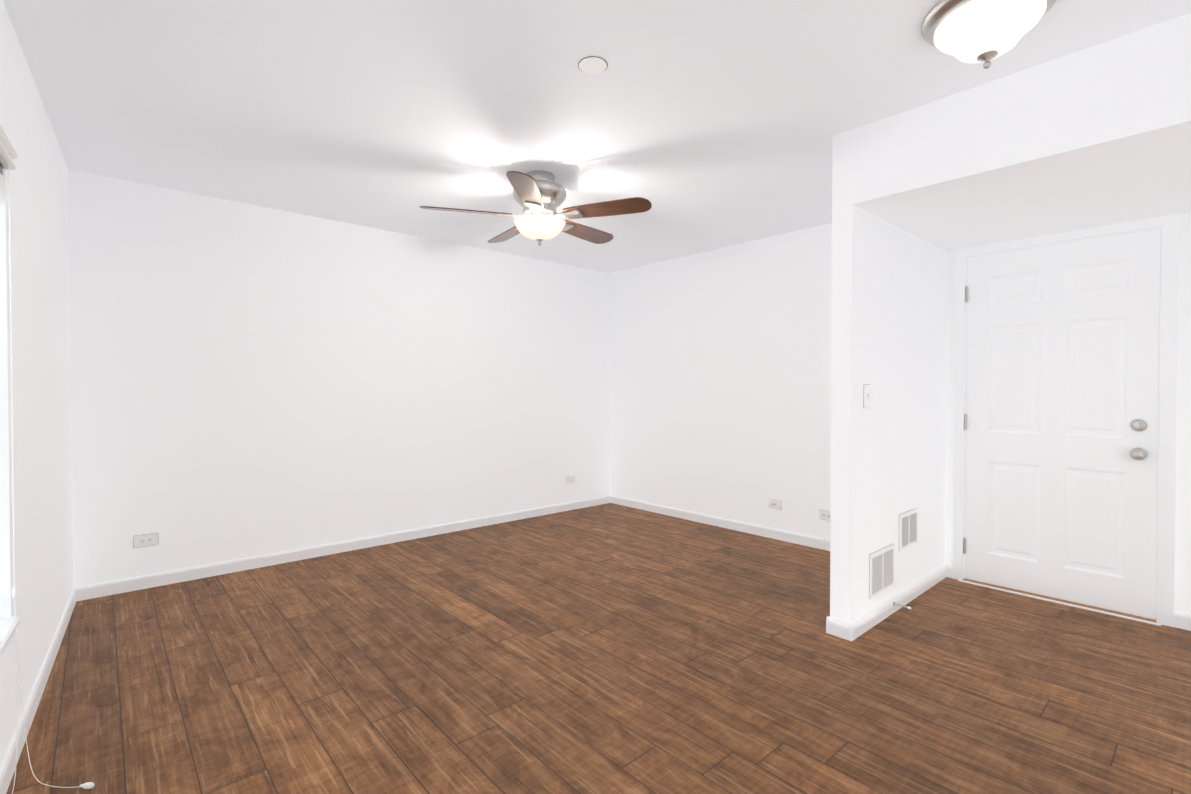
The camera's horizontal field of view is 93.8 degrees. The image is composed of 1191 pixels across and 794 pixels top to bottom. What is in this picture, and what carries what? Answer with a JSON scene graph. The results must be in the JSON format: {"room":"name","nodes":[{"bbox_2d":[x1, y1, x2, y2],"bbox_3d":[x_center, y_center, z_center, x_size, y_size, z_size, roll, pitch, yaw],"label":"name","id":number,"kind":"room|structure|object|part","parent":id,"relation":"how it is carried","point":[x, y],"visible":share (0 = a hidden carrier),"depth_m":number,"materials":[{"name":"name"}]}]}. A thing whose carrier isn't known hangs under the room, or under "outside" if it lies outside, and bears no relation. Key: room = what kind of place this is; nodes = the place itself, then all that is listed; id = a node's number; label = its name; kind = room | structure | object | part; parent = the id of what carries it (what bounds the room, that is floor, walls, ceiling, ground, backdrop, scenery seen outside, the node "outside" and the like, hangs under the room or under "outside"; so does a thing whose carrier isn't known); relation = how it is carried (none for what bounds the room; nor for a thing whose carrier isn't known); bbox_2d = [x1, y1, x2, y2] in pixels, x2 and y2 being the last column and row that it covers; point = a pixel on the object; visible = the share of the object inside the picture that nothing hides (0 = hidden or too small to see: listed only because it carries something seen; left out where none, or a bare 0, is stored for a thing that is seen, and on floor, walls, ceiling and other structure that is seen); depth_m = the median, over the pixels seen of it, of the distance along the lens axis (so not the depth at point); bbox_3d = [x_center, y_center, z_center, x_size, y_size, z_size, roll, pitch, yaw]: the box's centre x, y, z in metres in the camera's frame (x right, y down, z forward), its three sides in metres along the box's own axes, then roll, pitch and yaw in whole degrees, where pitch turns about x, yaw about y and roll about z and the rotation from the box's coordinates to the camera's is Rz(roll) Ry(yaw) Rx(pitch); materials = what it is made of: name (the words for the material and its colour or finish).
{"room":"empty living room","nodes":[
{"label":"empty living room","id":0,"kind":"room"},
{"bbox_2d":[0,0,72,765],"bbox_3d":[-1.068,-0.027,0.637,0.150,2.440,6.600,-1,1,-38],"label":"wall","id":1,"kind":"structure","parent":0,"point":[40,293],"depth_m":2.14,"materials":[{"name":"paint"}]},
{"bbox_2d":[0,616,19,656],"bbox_3d":[-1.355,0.732,1.063,0.126,0.029,1.808,-1,1,-38],"label":"window sill","id":2,"kind":"structure","parent":1,"relation":"attached to","point":[8,626],"depth_m":1.71,"materials":[{"name":"paint"}]},
{"bbox_2d":[0,587,75,793],"bbox_3d":[-1.004,1.152,0.702,0.013,0.080,6.300,-1,1,-38],"label":"baseboard","id":3,"kind":"structure","parent":1,"relation":"attached to","point":[7,767],"depth_m":2.05,"materials":[{"name":"paint"}]},
{"bbox_2d":[68,170,610,586],"bbox_3d":[-1.452,-0.077,4.600,4.485,2.440,0.150,-1,1,-42],"label":"wall","id":4,"kind":"structure","parent":0,"point":[248,380],"depth_m":3.94,"materials":[{"name":"paint"}]},
{"bbox_2d":[133,533,158,547],"bbox_3d":[-2.722,0.868,3.376,0.120,0.076,0.007,-1,1,-42],"label":"electrical outlet","id":5,"kind":"object","parent":4,"relation":"attached to","point":[146,540],"visible":1,"depth_m":3.37,"materials":[{"name":"white plastic"}]},
{"bbox_2d":[74,495,609,600],"bbox_3d":[-1.398,1.103,4.553,4.185,0.080,0.013,-1,1,-42],"label":"baseboard","id":6,"kind":"structure","parent":4,"relation":"attached to","point":[91,591],"depth_m":3.95,"materials":[{"name":"paint"}]},
{"bbox_2d":[566,476,575,483],"bbox_3d":[-0.245,0.831,5.581,0.120,0.076,0.007,-1,1,-42],"label":"electrical outlet","id":7,"kind":"object","parent":4,"relation":"attached to","point":[570,479],"visible":1,"depth_m":5.58,"materials":[{"name":"white plastic"}]},
{"bbox_2d":[3,0,1190,272],"bbox_3d":[0.369,-1.316,2.088,5.085,0.100,6.300,-1,1,-42],"label":"ceiling","id":8,"kind":"structure","parent":0,"point":[705,124],"depth_m":2.37,"materials":[{"name":"paint"}]},
{"bbox_2d":[419,170,651,245],"bbox_3d":[-0.323,-1.078,3.270,1.260,0.404,1.256,-1,1,-42],"label":"ceiling fan","id":9,"kind":"object","parent":8,"relation":"hanging from","point":[539,196],"visible":1,"depth_m":3.13,"materials":[{"name":"brown wood"}]},
{"bbox_3d":[-0.718,-1.041,3.122,0.510,0.006,0.144,0,14,-15],"label":"blade","id":10,"kind":"part","parent":9,"relation":"part of","materials":[{"name":"brown wood"}]},
{"bbox_3d":[-0.548,-1.046,3.573,0.144,0.006,0.510,-16,9,-32],"label":"blade","id":11,"kind":"part","parent":9,"relation":"part of","materials":[{"name":"brown wood"}]},
{"label":"blade","id":12,"kind":"part","parent":9,"relation":"part of","materials":[{"name":"brown wood"}]},
{"bbox_3d":[-0.323,-1.147,3.229,0.310,0.266,0.310,-1,1,-42],"label":"motor","id":13,"kind":"part","parent":9,"relation":"part of","materials":[{"name":"silver metal"}]},
{"bbox_3d":[-0.323,-0.965,3.231,0.298,0.107,0.298,-1,1,-42],"label":"lamp shade","id":14,"kind":"part","parent":9,"relation":"part of","materials":[{"name":"white glass"}]},
{"bbox_3d":[-0.067,-1.046,3.550,0.144,0.006,0.510,-16,-9,38],"label":"blade","id":15,"kind":"part","parent":9,"relation":"part of","materials":[{"name":"brown wood"}]},
{"label":"blade","id":16,"kind":"part","parent":9,"relation":"part of","materials":[{"name":"brown wood"}]},
{"bbox_2d":[578,56,607,73],"bbox_3d":[-0.010,-1.261,2.127,0.115,0.009,0.115,-1,1,-42],"label":"smoke detector","id":17,"kind":"object","parent":8,"relation":"attached to","point":[592,65],"depth_m":2.12,"materials":[{"name":"white plastic"}]},
{"bbox_2d":[921,0,1056,68],"bbox_3d":[1.277,-1.166,1.817,0.374,0.192,0.374,-1,1,-42],"label":"ceiling light","id":18,"kind":"object","parent":8,"relation":"attached to","point":[976,31],"visible":0.98,"depth_m":1.76,"materials":[{"name":"white glass"}]},
{"bbox_2d":[6,503,1190,793],"bbox_3d":[0.369,1.224,2.120,5.085,0.100,6.300,-1,1,-42],"label":"floor","id":19,"kind":"structure","parent":0,"point":[608,649],"depth_m":2.30,"materials":[{"name":"brown wood"}]},
{"bbox_2d":[963,578,1155,622],"bbox_3d":[2.656,1.155,3.239,0.176,0.010,0.856,-1,1,-42],"label":"threshold","id":20,"kind":"object","parent":19,"relation":"on","point":[1073,603],"visible":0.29,"depth_m":3.14,"materials":[{"name":"brown wood"}]},
{"bbox_2d":[830,129,946,622],"bbox_3d":[1.707,-0.059,3.162,1.380,2.440,0.100,-1,1,-42],"label":"wall","id":21,"kind":"structure","parent":0,"point":[889,345],"depth_m":2.90,"materials":[{"name":"paint"}]},
{"bbox_2d":[826,616,841,636],"bbox_3d":[1.659,1.120,3.209,1.378,0.080,0.013,-1,1,-42],"label":"baseboard","id":22,"kind":"structure","parent":21,"relation":"attached to","point":[833,626],"depth_m":2.73,"materials":[{"name":"paint"}]},
{"bbox_2d":[863,384,870,407],"bbox_3d":[1.359,-0.004,2.771,0.076,0.120,0.022,-1,1,-42],"label":"switch","id":23,"kind":"object","parent":21,"relation":"attached to","point":[867,396],"visible":1,"depth_m":2.77,"materials":[{"name":"white plastic"}]},
{"bbox_2d":[869,543,894,599],"bbox_3d":[1.504,0.909,2.920,0.319,0.229,0.009,-1,1,-42],"label":"air vent","id":24,"kind":"object","parent":21,"relation":"in","point":[881,570],"visible":1,"depth_m":2.91,"materials":[{"name":"white plastic"}]},
{"bbox_2d":[842,564,951,640],"bbox_3d":[1.745,1.121,3.124,1.393,0.080,0.030,-1,1,-42],"label":"baseboard","id":25,"kind":"structure","parent":21,"relation":"attached to","point":[858,627],"depth_m":2.99,"materials":[{"name":"paint"}]},
{"bbox_2d":[893,602,910,608],"bbox_3d":[1.635,1.113,2.971,0.022,0.021,0.086,-1,1,-42],"label":"door stop","id":26,"kind":"object","parent":25,"relation":"attached to","point":[894,604],"visible":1,"depth_m":2.97,"materials":[{"name":"silver metal"}]},
{"bbox_2d":[899,508,917,551],"bbox_3d":[1.777,0.751,3.162,0.274,0.209,0.009,-1,1,-42],"label":"air vent","id":27,"kind":"object","parent":21,"relation":"in","point":[908,529],"visible":1,"depth_m":3.15,"materials":[{"name":"white plastic"}]},
{"bbox_2d":[610,212,1190,613],"bbox_3d":[2.261,-0.066,3.689,0.150,2.440,6.150,-1,1,-42],"label":"wall","id":28,"kind":"structure","parent":0,"point":[720,382],"depth_m":4.70,"materials":[{"name":"paint"}]},
{"bbox_2d":[610,495,829,550],"bbox_3d":[1.179,1.100,4.796,0.013,0.080,3.020,-1,1,-42],"label":"baseboard","id":29,"kind":"structure","parent":28,"relation":"attached to","point":[810,541],"depth_m":4.81,"materials":[{"name":"paint"}]},
{"bbox_2d":[768,498,781,509],"bbox_3d":[1.444,0.864,4.494,0.015,0.076,0.120,-1,1,-42],"label":"outlet","id":30,"kind":"object","parent":28,"relation":"attached to","point":[774,504],"visible":1,"depth_m":4.49,"materials":[{"name":"white plastic"}]},
{"bbox_2d":[819,509,829,520],"bbox_3d":[1.730,0.888,4.179,0.007,0.076,0.120,-1,1,-42],"label":"electrical outlet","id":31,"kind":"object","parent":28,"relation":"attached to","point":[824,514],"visible":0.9,"depth_m":4.19,"materials":[{"name":"white plastic"}]},
{"bbox_2d":[963,228,1160,619],"bbox_3d":[2.623,0.139,3.203,0.057,2.018,0.858,-1,1,-42],"label":"door","id":32,"kind":"structure","parent":28,"relation":"in","point":[1063,351],"depth_m":3.15,"materials":[{"name":"paint"}]},
{"bbox_3d":[2.326,0.147,3.504,0.013,1.680,0.013,-1,1,-42],"label":"door hinges","id":33,"kind":"part","parent":32,"relation":"part of","materials":[{"name":"silver metal"}]},
{"bbox_2d":[1131,419,1146,430],"bbox_3d":[2.840,0.149,2.915,0.027,0.063,0.063,-1,1,-42],"label":"deadbolt","id":34,"kind":"object","parent":32,"relation":"attached to","point":[1138,425],"depth_m":2.91,"materials":[{"name":"silver metal"}]},
{"bbox_2d":[952,213,1178,626],"bbox_3d":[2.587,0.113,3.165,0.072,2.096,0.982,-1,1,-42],"label":"door casing","id":35,"kind":"structure","parent":28,"relation":"in","point":[1168,397],"depth_m":2.85,"materials":[{"name":"paint"}]},
{"bbox_3d":[2.823,0.299,2.902,0.072,0.065,0.065,-1,1,-42],"label":"knob","id":36,"kind":"part","parent":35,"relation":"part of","materials":[{"name":"silver metal"}]},
{"bbox_2d":[1174,611,1190,630],"bbox_3d":[3.528,1.134,2.160,0.013,0.080,1.798,-1,1,-42],"label":"baseboard","id":37,"kind":"structure","parent":28,"relation":"attached to","point":[1182,620],"depth_m":2.80,"materials":[{"name":"paint"}]},
{"bbox_2d":[853,13,1190,251],"bbox_3d":[2.688,-1.088,2.047,1.380,0.355,2.850,-1,1,-42],"label":"soffit","id":38,"kind":"structure","parent":0,"point":[1098,135],"depth_m":2.29,"materials":[{"name":"paint"}]},
{"bbox_3d":[-1.345,-0.739,1.052,0.059,0.086,1.786,-1,1,-38],"label":"blind headrail","id":39,"kind":"object","parent":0,"visible":0},
{"bbox_2d":[0,124,17,169],"bbox_3d":[-1.334,-0.751,1.061,0.090,0.066,1.806,-1,1,-38],"label":"blind valance","id":40,"kind":"object","parent":39,"relation":"attached to","point":[8,154],"visible":1,"depth_m":1.71,"materials":[{"name":"white paint"}]},
{"bbox_2d":[8,165,14,586],"bbox_3d":[-1.841,-0.065,1.759,0.003,1.347,0.003,-1,1,-39],"label":"blind cord","id":41,"kind":"object","parent":39,"relation":"hanging from","point":[11,375],"visible":1,"depth_m":1.76,"materials":[{"name":"white plastic"}]},
{"bbox_2d":[12,586,17,598],"bbox_3d":[-1.841,0.620,1.767,0.013,0.038,0.013,-1,1,-39],"label":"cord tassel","id":42,"kind":"object","parent":41,"relation":"hanging from","point":[14,592],"visible":1,"depth_m":1.76,"materials":[{"name":"white plastic"}]},
{"bbox_2d":[12,616,16,793],"bbox_3d":[-1.491,0.910,1.349,0.026,0.543,1.104,-1,1,-38],"label":"blind cord","id":43,"kind":"object","parent":42,"relation":"hanging from","point":[16,709],"visible":0.96,"depth_m":1.74,"materials":[{"name":"white plastic"}]},
{"bbox_2d":[14,598,79,787],"bbox_3d":[-1.696,0.905,1.724,0.170,0.543,0.256,-1,1,-38],"label":"blind cord","id":44,"kind":"object","parent":42,"relation":"hanging from","point":[23,713],"visible":0.98,"depth_m":1.75,"materials":[{"name":"white plastic"}]},
{"bbox_2d":[80,782,94,788],"bbox_3d":[-1.531,1.170,1.679,0.040,0.018,0.018,0,1,2],"label":"cord tassel","id":45,"kind":"object","parent":44,"relation":"hanging from","point":[88,785],"visible":0.96,"depth_m":1.67,"materials":[{"name":"white plastic"}]}
]}

